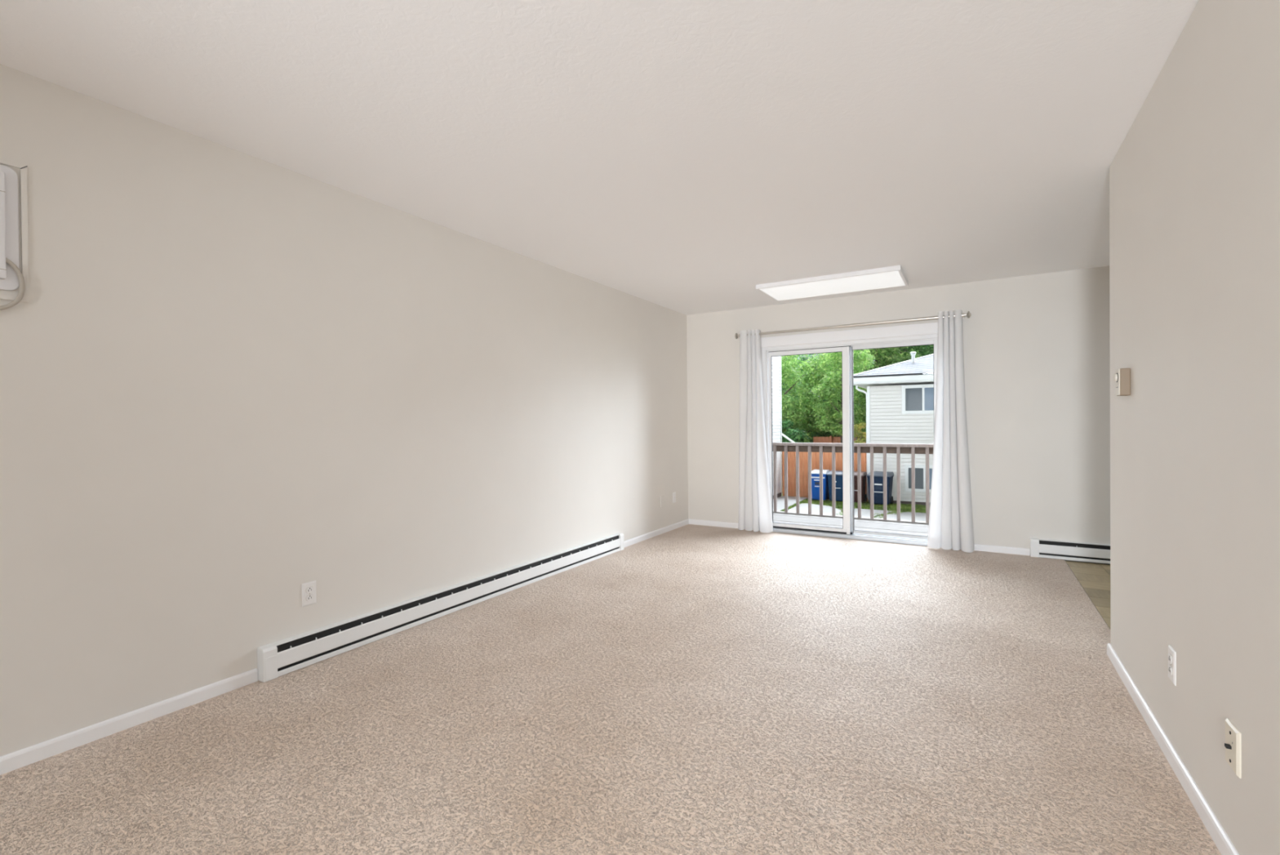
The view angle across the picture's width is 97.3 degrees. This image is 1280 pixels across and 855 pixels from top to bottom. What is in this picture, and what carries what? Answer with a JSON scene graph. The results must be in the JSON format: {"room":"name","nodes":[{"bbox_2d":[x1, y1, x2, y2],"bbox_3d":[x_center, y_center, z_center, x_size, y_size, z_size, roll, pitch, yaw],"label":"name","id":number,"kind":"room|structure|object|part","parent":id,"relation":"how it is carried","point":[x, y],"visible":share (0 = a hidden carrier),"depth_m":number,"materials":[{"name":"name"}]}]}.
{"room":"empty living room","nodes":[
{"label":"empty living room","id":0,"kind":"room"},
{"bbox_2d":[0,64,688,755],"bbox_3d":[-2.252,0.068,2.007,0.160,2.640,11.076,0,1,31],"label":"wall","id":1,"kind":"structure","parent":0,"point":[232,381],"depth_m":2.61,"materials":[{"name":"paint"}]},
{"bbox_2d":[0,158,29,310],"bbox_3d":[-2.326,-0.655,1.694,0.038,0.532,0.679,0,1,31],"label":"air conditioner","id":2,"kind":"object","parent":1,"relation":"attached to","point":[11,275],"visible":1,"depth_m":1.95,"materials":[{"name":"paint"}]},
{"bbox_3d":[-2.338,-0.685,1.698,0.011,0.428,0.637,0,1,31],"label":"surround plate","id":3,"kind":"part","parent":2,"relation":"part of","materials":[{"name":"white plastic"}]},
{"bbox_3d":[-2.246,-0.490,1.822,0.013,0.198,0.352,0,1,31],"label":"power cord","id":4,"kind":"part","parent":2,"relation":"part of","materials":[{"name":"white plastic"}]},
{"bbox_2d":[0,667,257,774],"bbox_3d":[-3.346,1.184,-0.016,0.012,0.058,6.135,0,1,31],"label":"baseboard","id":5,"kind":"structure","parent":1,"relation":"attached to","point":[19,758],"depth_m":2.19,"materials":[{"name":"white paint"}]},
{"bbox_2d":[302,580,316,606],"bbox_3d":[-1.662,0.836,2.832,0.009,0.115,0.070,0,1,31],"label":"wall outlet","id":6,"kind":"object","parent":1,"relation":"attached to","point":[308,588],"visible":1,"depth_m":2.83,"materials":[{"name":"white plastic"}]},
{"bbox_2d":[306,586,313,593],"bbox_3d":[-1.660,0.816,2.830,0.004,0.029,0.036,0,1,31],"label":"receptacle","id":7,"kind":"object","parent":6,"relation":"attached to","point":[309,589],"depth_m":2.83,"materials":[{"name":"white plastic"}]},
{"bbox_2d":[306,594,313,600],"bbox_3d":[-1.660,0.855,2.831,0.004,0.028,0.034,0,1,31],"label":"receptacle","id":8,"kind":"object","parent":6,"relation":"attached to","point":[308,597],"depth_m":2.83,"materials":[{"name":"white plastic"}]},
{"bbox_2d":[257,532,623,682],"bbox_3d":[-0.968,1.084,3.953,0.058,0.153,3.116,0,1,31],"label":"baseboard heater","id":9,"kind":"object","parent":1,"relation":"attached to","point":[281,657],"visible":1,"depth_m":3.28,"materials":[{"name":"white metal"}]},
{"bbox_3d":[-1.722,1.118,2.625,0.002,0.098,0.046,0,1,31],"label":"cap panel","id":10,"kind":"part","parent":9,"relation":"part of","materials":[{"name":"white metal"}]},
{"bbox_3d":[-0.165,1.084,5.253,0.002,0.098,0.046,0,1,31],"label":"cap panel","id":11,"kind":"part","parent":9,"relation":"part of","materials":[{"name":"white metal"}]},
{"bbox_2d":[623,518,688,547],"bbox_3d":[0.190,1.107,5.953,0.012,0.058,1.500,0,1,31],"label":"baseboard","id":12,"kind":"structure","parent":1,"relation":"attached to","point":[649,535],"depth_m":5.88,"materials":[{"name":"white paint"}]},
{"bbox_2d":[672,492,675,502],"bbox_3d":[0.388,0.782,6.290,0.012,0.115,0.070,0,1,31],"label":"wall plate","id":13,"kind":"object","parent":1,"relation":"attached to","point":[673,493],"visible":1,"depth_m":6.28,"materials":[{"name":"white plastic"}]},
{"bbox_2d":[0,0,1199,315],"bbox_3d":[0.592,-1.324,0.304,6.801,0.120,11.076,0,1,31],"label":"ceiling","id":14,"kind":"structure","parent":0,"point":[685,157],"depth_m":2.26,"materials":[{"name":"white paint"}]},
{"bbox_2d":[755,265,908,301],"bbox_3d":[1.743,-1.292,5.123,1.210,0.038,0.630,0,1,31],"label":"recessed light","id":15,"kind":"object","parent":14,"relation":"in","point":[890,277],"visible":1,"depth_m":5.04,"materials":[{"name":"white paint"}]},
{"bbox_2d":[0,524,1221,854],"bbox_3d":[-0.649,1.206,1.072,3.543,0.050,10.756,0,1,31],"label":"floor","id":16,"kind":"structure","parent":0,"point":[689,689],"depth_m":2.15,"materials":[{"name":"carpet"}]},
{"bbox_2d":[686,266,1110,564],"bbox_3d":[3.455,-0.005,4.970,6.641,2.640,0.160,0,1,31],"label":"wall","id":17,"kind":"structure","parent":0,"point":[1037,347],"depth_m":4.99,"materials":[{"name":"paint"}]},
{"bbox_2d":[688,518,738,528],"bbox_3d":[0.913,1.097,6.389,0.789,0.058,0.012,0,1,31],"label":"baseboard","id":18,"kind":"structure","parent":17,"relation":"attached to","point":[716,523],"depth_m":6.42,"materials":[{"name":"white paint"}]},
{"bbox_2d":[759,322,937,545],"bbox_3d":[2.096,0.071,5.755,1.890,2.101,0.176,0,1,31],"label":"door","id":19,"kind":"structure","parent":17,"relation":"in","point":[846,341],"depth_m":5.72,"materials":[{"name":"white paint"}]},
{"bbox_3d":[1.769,0.125,5.921,0.832,1.884,0.032,0,1,31],"label":"sliding panel","id":20,"kind":"part","parent":19,"relation":"part of","materials":[{"name":"clear glass"}]},
{"bbox_3d":[2.072,-0.925,5.668,1.835,0.106,0.026,0,1,31],"label":"head casing","id":21,"kind":"part","parent":19,"relation":"part of","materials":[{"name":"white paint"}]},
{"bbox_3d":[2.126,0.118,5.752,1.775,2.005,0.150,0,1,31],"label":"frame","id":22,"kind":"part","parent":19,"relation":"part of","materials":[{"name":"white plastic"}]},
{"bbox_3d":[2.134,1.102,5.758,1.755,0.039,0.154,0,1,31],"label":"sill","id":23,"kind":"part","parent":19,"relation":"part of","materials":[{"name":"silver metal"}]},
{"bbox_3d":[2.131,1.084,5.752,1.665,0.014,0.005,0,1,31],"label":"track rail","id":24,"kind":"part","parent":19,"relation":"part of","materials":[{"name":"silver metal"}]},
{"bbox_3d":[2.489,0.119,5.559,0.840,1.911,0.032,0,1,31],"label":"fixed panel","id":25,"kind":"part","parent":19,"relation":"part of","materials":[{"name":"clear glass"}]},
{"bbox_2d":[734,311,971,338],"bbox_3d":[2.019,-1.008,5.639,2.237,0.068,0.129,0,1,31],"label":"curtain rod","id":26,"kind":"object","parent":17,"relation":"attached to","point":[968,314],"visible":0.91,"depth_m":5.50,"materials":[{"name":"silver metal"}]},
{"bbox_2d":[737,328,773,532],"bbox_3d":[1.235,0.035,6.083,0.384,2.171,0.070,0,1,31],"label":"curtain","id":27,"kind":"object","parent":26,"relation":"hanging from","point":[755,513],"visible":1,"depth_m":6.07,"materials":[{"name":"white fabric"}]},
{"bbox_2d":[927,309,974,552],"bbox_3d":[2.828,0.029,5.139,0.377,2.175,0.113,0,1,31],"label":"curtain","id":28,"kind":"object","parent":26,"relation":"hanging from","point":[950,526],"visible":1,"depth_m":5.12,"materials":[{"name":"white fabric"}]},
{"bbox_2d":[973,543,1030,555],"bbox_3d":[3.139,1.088,5.071,0.614,0.058,0.012,0,1,31],"label":"baseboard","id":29,"kind":"structure","parent":17,"relation":"attached to","point":[1024,551],"depth_m":5.01,"materials":[{"name":"white paint"}]},
{"bbox_2d":[1030,537,1110,563],"bbox_3d":[4.208,1.036,4.409,1.900,0.153,0.058,0,1,31],"label":"baseboard heater","id":30,"kind":"object","parent":17,"relation":"attached to","point":[1043,548],"visible":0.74,"depth_m":4.74,"materials":[{"name":"white metal"}]},
{"bbox_3d":[3.404,1.056,4.853,0.046,0.098,0.002,0,1,31],"label":"cap panel","id":31,"kind":"part","parent":30,"relation":"part of","materials":[{"name":"white metal"}]},
{"bbox_2d":[1039,538,1110,545],"bbox_3d":[4.212,0.964,4.415,1.776,0.004,0.044,0,1,31],"label":"vent","id":32,"kind":"object","parent":30,"relation":"attached to","point":[1041,540],"depth_m":4.76,"materials":[{"name":"white"}]},
{"bbox_2d":[1065,560,1110,628],"bbox_3d":[2.139,1.205,-0.579,2.938,0.048,10.756,0,1,31],"label":"floor","id":33,"kind":"structure","parent":0,"point":[1094,578],"depth_m":4.14,"materials":[{"name":"brown wood"}]},
{"bbox_2d":[1109,0,1279,854],"bbox_3d":[0.256,-0.022,-0.841,0.125,2.460,8.415,0,1,31],"label":"wall","id":34,"kind":"structure","parent":0,"point":[1194,179],"depth_m":1.65,"materials":[{"name":"paint"}]},
{"bbox_2d":[1113,368,1130,395],"bbox_3d":[2.120,-0.199,2.479,0.050,0.118,0.070,0,1,31],"label":"thermostat","id":35,"kind":"object","parent":34,"relation":"attached to","point":[1122,377],"visible":1,"depth_m":2.45,"materials":[{"name":"brown plastic"}]},
{"bbox_3d":[2.109,-0.199,2.485,0.004,0.114,0.066,0,1,31],"label":"plate","id":36,"kind":"part","parent":35,"relation":"part of","materials":[{"name":"beige plastic"}]},
{"bbox_2d":[1168,644,1176,685],"bbox_3d":[1.825,0.815,1.935,0.009,0.115,0.070,0,1,31],"label":"wall outlet","id":37,"kind":"object","parent":34,"relation":"attached to","point":[1171,652],"visible":1,"depth_m":1.92,"materials":[{"name":"white plastic"}]},
{"bbox_2d":[1168,653,1172,663],"bbox_3d":[1.823,0.795,1.936,0.004,0.028,0.034,0,1,31],"label":"receptacle","id":38,"kind":"object","parent":37,"relation":"attached to","point":[1170,655],"depth_m":1.93,"materials":[{"name":"white plastic"}]},
{"bbox_2d":[1168,664,1172,675],"bbox_3d":[1.824,0.834,1.936,0.004,0.028,0.034,0,1,31],"label":"receptacle","id":39,"kind":"object","parent":37,"relation":"attached to","point":[1170,666],"depth_m":1.93,"materials":[{"name":"white plastic"}]},
{"bbox_2d":[1106,642,1239,854],"bbox_3d":[0.210,1.159,-0.791,0.012,0.058,8.427,0,1,31],"label":"baseboard","id":40,"kind":"structure","parent":34,"relation":"attached to","point":[1219,835],"depth_m":1.85,"materials":[{"name":"white paint"}]},
{"bbox_2d":[1224,717,1241,777],"bbox_3d":[1.551,0.839,1.481,0.018,0.116,0.084,0,1,31],"label":"wall plate","id":41,"kind":"object","parent":34,"relation":"attached to","point":[1233,744],"visible":1,"depth_m":1.47,"materials":[{"name":"beige plastic"}]},
{"label":"outside","id":42,"kind":"structure","parent":0,"visible":0},
{"bbox_2d":[781,461,869,510],"bbox_3d":[19.418,2.326,32.764,80.000,0.270,63.884,0,1,31],"label":"ground","id":43,"kind":"structure","parent":42,"point":[790,461],"depth_m":18.55,"materials":[{"name":"soil"}]},
{"bbox_2d":[782,433,795,442],"bbox_3d":[5.000,1.046,20.008,1.441,2.738,0.070,0,1,31],"label":"stair handrail","id":44,"kind":"object","parent":43,"relation":"on","point":[783,434],"visible":0.26,"depth_m":19.85,"materials":[{"name":"white"}]},
{"bbox_2d":[773,495,808,511],"bbox_3d":[0.019,2.516,16.555,7.140,0.120,10.450,0,1,31],"label":"concrete slab","id":45,"kind":"object","parent":43,"relation":"on","point":[780,500],"visible":0.07,"depth_m":18.23,"materials":[{"name":"grey concrete"}]},
{"bbox_2d":[772,355,782,498],"bbox_3d":[0.772,-0.970,15.815,3.215,6.950,11.020,0,1,31],"label":"neighbour wing","id":46,"kind":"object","parent":45,"relation":"on","point":[776,361],"visible":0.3,"depth_m":19.40},
{"bbox_3d":[4.903,-1.086,19.718,0.085,6.850,0.090,0,1,31],"label":"corner trim","id":47,"kind":"part","parent":46,"relation":"part of","materials":[{"name":"white"}]},
{"bbox_2d":[782,418,807,457],"bbox_3d":[5.437,0.785,23.038,2.652,3.238,1.919,0,0,5],"label":"tree","id":48,"kind":"object","parent":43,"relation":"on","point":[786,424],"visible":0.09,"depth_m":22.41,"materials":[{"name":"green plant"}]},
{"bbox_2d":[781,355,826,426],"bbox_3d":[6.412,-1.159,29.704,6.005,7.027,6.709,-1,1,-35],"label":"tree","id":49,"kind":"object","parent":43,"relation":"on","point":[802,358],"visible":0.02,"depth_m":28.61,"materials":[{"name":"green plant"}]},
{"bbox_2d":[781,354,828,481],"bbox_3d":[6.363,-0.625,24.981,4.173,5.989,4.224,0,1,31],"label":"tree","id":50,"kind":"object","parent":43,"relation":"on","point":[790,375],"visible":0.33,"depth_m":23.93,"materials":[{"name":"green plant"}]},
{"bbox_2d":[787,502,842,515],"bbox_3d":[3.929,2.506,13.424,2.539,0.120,9.047,0,1,31],"label":"concrete slab","id":51,"kind":"object","parent":43,"relation":"on","point":[827,509],"visible":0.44,"depth_m":16.51,"materials":[{"name":"grey concrete"}]},
{"bbox_2d":[781,353,862,441],"bbox_3d":[9.521,-1.002,29.808,5.852,7.162,5.662,0,1,31],"label":"tree","id":52,"kind":"object","parent":43,"relation":"on","point":[806,358],"visible":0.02,"depth_m":29.35,"materials":[{"name":"green plant"}]},
{"bbox_2d":[782,451,867,501],"bbox_3d":[6.224,1.612,19.090,2.800,1.600,0.064,0,1,31],"label":"fence","id":53,"kind":"object","parent":43,"relation":"on","point":[803,455],"visible":0.23,"depth_m":19.38,"materials":[{"name":"brown wood"}]},
{"bbox_2d":[786,352,873,440],"bbox_3d":[8.716,-0.708,25.191,4.207,6.103,4.158,0,1,44],"label":"tree","id":54,"kind":"object","parent":43,"relation":"on","point":[815,372],"visible":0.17,"depth_m":24.62,"materials":[{"name":"green plant"}]},
{"bbox_2d":[800,391,866,442],"bbox_3d":[8.659,0.288,25.184,3.125,4.132,1.820,0,0,21],"label":"tree","id":55,"kind":"object","parent":43,"relation":"on","point":[828,433],"visible":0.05,"depth_m":25.14,"materials":[{"name":"green plant"}]},
{"bbox_2d":[813,435,866,469],"bbox_3d":[8.368,1.354,22.927,2.580,2.020,0.150,0,1,31],"label":"fence","id":56,"kind":"object","parent":43,"relation":"on","point":[815,439],"visible":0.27,"depth_m":23.30,"materials":[{"name":"brown wood"}]},
{"bbox_2d":[810,349,875,443],"bbox_3d":[8.225,-0.506,22.274,2.623,5.769,2.728,0,1,39],"label":"tree","id":57,"kind":"object","parent":43,"relation":"on","point":[826,386],"visible":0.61,"depth_m":21.96,"materials":[{"name":"green plant"}]},
{"bbox_2d":[773,512,928,539],"bbox_3d":[2.846,1.880,6.556,5.038,1.317,1.884,0,1,31],"label":"deck","id":58,"kind":"object","parent":43,"relation":"on","point":[922,529],"visible":0.1,"depth_m":7.13,"materials":[{"name":"grey wood"}]},
{"bbox_2d":[773,442,933,524],"bbox_3d":[3.279,0.712,7.296,5.000,1.002,0.140,0,1,31],"label":"deck railing","id":59,"kind":"object","parent":58,"relation":"on","point":[913,449],"visible":0.35,"depth_m":7.48,"materials":[{"name":"brown"}]},
{"bbox_3d":[3.283,1.204,7.300,5.000,0.017,0.090,0,1,31],"label":"rail","id":60,"kind":"part","parent":59,"relation":"part of","materials":[{"name":"wood"}]},
{"bbox_3d":[3.275,0.230,7.292,5.000,0.038,0.140,0,1,31],"label":"rail","id":61,"kind":"part","parent":59,"relation":"part of","materials":[{"name":"wood"}]},
{"bbox_2d":[780,498,925,518],"bbox_3d":[6.764,2.416,14.224,6.984,0.058,7.360,0,1,31],"label":"grass","id":62,"kind":"structure","parent":43,"relation":"on","point":[919,508],"depth_m":17.01,"materials":[{"name":"green plant"}]},
{"bbox_2d":[811,469,830,500],"bbox_3d":[5.954,1.898,18.593,0.531,0.978,0.752,0,1,29],"label":"bin","id":63,"kind":"object","parent":62,"relation":"on","point":[815,473],"visible":0.66,"depth_m":18.34,"materials":[{"name":"blue plastic"}]},
{"bbox_3d":[5.931,1.458,18.557,0.531,0.098,0.676,0,1,29],"label":"lid","id":64,"kind":"part","parent":63,"relation":"part of","materials":[{"name":"grey plastic"}]},
{"bbox_2d":[826,470,842,501],"bbox_3d":[6.455,1.905,18.342,0.592,0.958,0.793,0,0,28],"label":"bin","id":65,"kind":"object","parent":62,"relation":"on","point":[838,473],"visible":0.43,"depth_m":18.04,"materials":[{"name":"blue plastic"}]},
{"bbox_3d":[6.434,1.474,18.306,0.592,0.096,0.718,0,0,28],"label":"lid","id":66,"kind":"part","parent":65,"relation":"part of","materials":[{"name":"grey plastic"}]},
{"bbox_2d":[853,471,866,502],"bbox_3d":[6.926,1.903,18.017,0.551,0.958,0.773,0,1,31],"label":"bin","id":67,"kind":"object","parent":62,"relation":"on","point":[864,496],"visible":0.44,"depth_m":17.73,"materials":[{"name":"brown plastic"}]},
{"bbox_3d":[6.903,1.473,17.981,0.551,0.096,0.697,0,1,31],"label":"lid","id":68,"kind":"part","parent":67,"relation":"part of","materials":[{"name":"grey"}]},
{"bbox_2d":[866,471,893,504],"bbox_3d":[7.494,1.887,17.541,0.694,0.988,0.773,0,1,32],"label":"bin","id":69,"kind":"object","parent":62,"relation":"on","point":[877,475],"visible":0.8,"depth_m":17.28,"materials":[{"name":"blue plastic"}]},
{"bbox_3d":[7.470,1.443,17.506,0.694,0.099,0.697,0,1,32],"label":"lid","id":70,"kind":"part","parent":69,"relation":"part of","materials":[{"name":"grey plastic"}]},
{"bbox_2d":[840,422,866,443],"bbox_3d":[7.812,1.102,20.481,1.223,2.587,1.279,0,1,31],"label":"bush","id":71,"kind":"object","parent":43,"relation":"on","point":[861,437],"visible":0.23,"depth_m":20.39,"materials":[{"name":"green plant"}]},
{"bbox_2d":[811,344,933,431],"bbox_3d":[11.774,-2.483,27.700,6.735,9.575,5.622,0,1,31],"label":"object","id":72,"kind":"object","parent":43,"relation":"on","point":[908,348],"visible":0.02,"depth_m":26.21,"materials":[{"name":"green plant"}]},
{"bbox_2d":[853,507,896,517],"bbox_3d":[6.412,2.466,15.715,1.196,0.120,1.719,0,1,31],"label":"concrete slab","id":73,"kind":"object","parent":43,"relation":"on","point":[864,512],"visible":0.32,"depth_m":15.94,"materials":[{"name":"grey concrete"}]},
{"bbox_2d":[840,346,922,373],"bbox_3d":[10.878,-1.590,25.492,3.441,7.835,3.202,0,1,31],"label":"tree","id":74,"kind":"object","parent":43,"relation":"on","point":[883,353],"visible":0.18,"depth_m":24.63,"materials":[{"name":"green plant"}]},
{"bbox_2d":[853,351,933,505],"bbox_3d":[14.503,-0.437,18.457,12.855,5.702,9.290,0,1,31],"label":"house","id":75,"kind":"structure","parent":43,"relation":"on","point":[900,396],"depth_m":17.56,"materials":[{"name":"plastic"}]},
{"bbox_3d":[7.362,0.499,18.114,0.090,3.640,0.090,0,1,31],"label":"corner trim","id":76,"kind":"part","parent":75,"relation":"part of","materials":[{"name":"white"}]},
{"bbox_3d":[8.467,-0.867,17.407,0.467,0.695,0.020,0,1,31],"label":"pane","id":77,"kind":"part","parent":75,"relation":"part of","materials":[{"name":"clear glass"}]},
{"bbox_3d":[8.527,1.570,17.402,0.417,0.640,0.020,0,1,31],"label":"pane","id":78,"kind":"part","parent":75,"relation":"part of","materials":[{"name":"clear glass"}]},
{"bbox_3d":[8.918,-0.869,17.142,0.460,0.695,0.016,0,1,31],"label":"pane","id":79,"kind":"part","parent":75,"relation":"part of","materials":[{"name":"clear glass"}]},
{"bbox_3d":[8.935,1.568,17.163,0.410,0.640,0.016,0,1,31],"label":"pane","id":80,"kind":"part","parent":75,"relation":"part of","materials":[{"name":"glass"}]},
{"bbox_2d":[875,511,925,521],"bbox_3d":[7.537,2.493,11.038,6.300,0.120,8.620,0,1,31],"label":"concrete slab","id":81,"kind":"object","parent":43,"relation":"on","point":[904,515],"visible":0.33,"depth_m":15.21,"materials":[{"name":"grey concrete"}]},
{"bbox_2d":[891,344,933,356],"bbox_3d":[15.266,-2.505,26.779,6.960,9.595,6.280,0,1,31],"label":"tree","id":82,"kind":"object","parent":43,"relation":"on","point":[932,347],"visible":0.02,"depth_m":26.15,"materials":[{"name":"green plant"}]}
]}

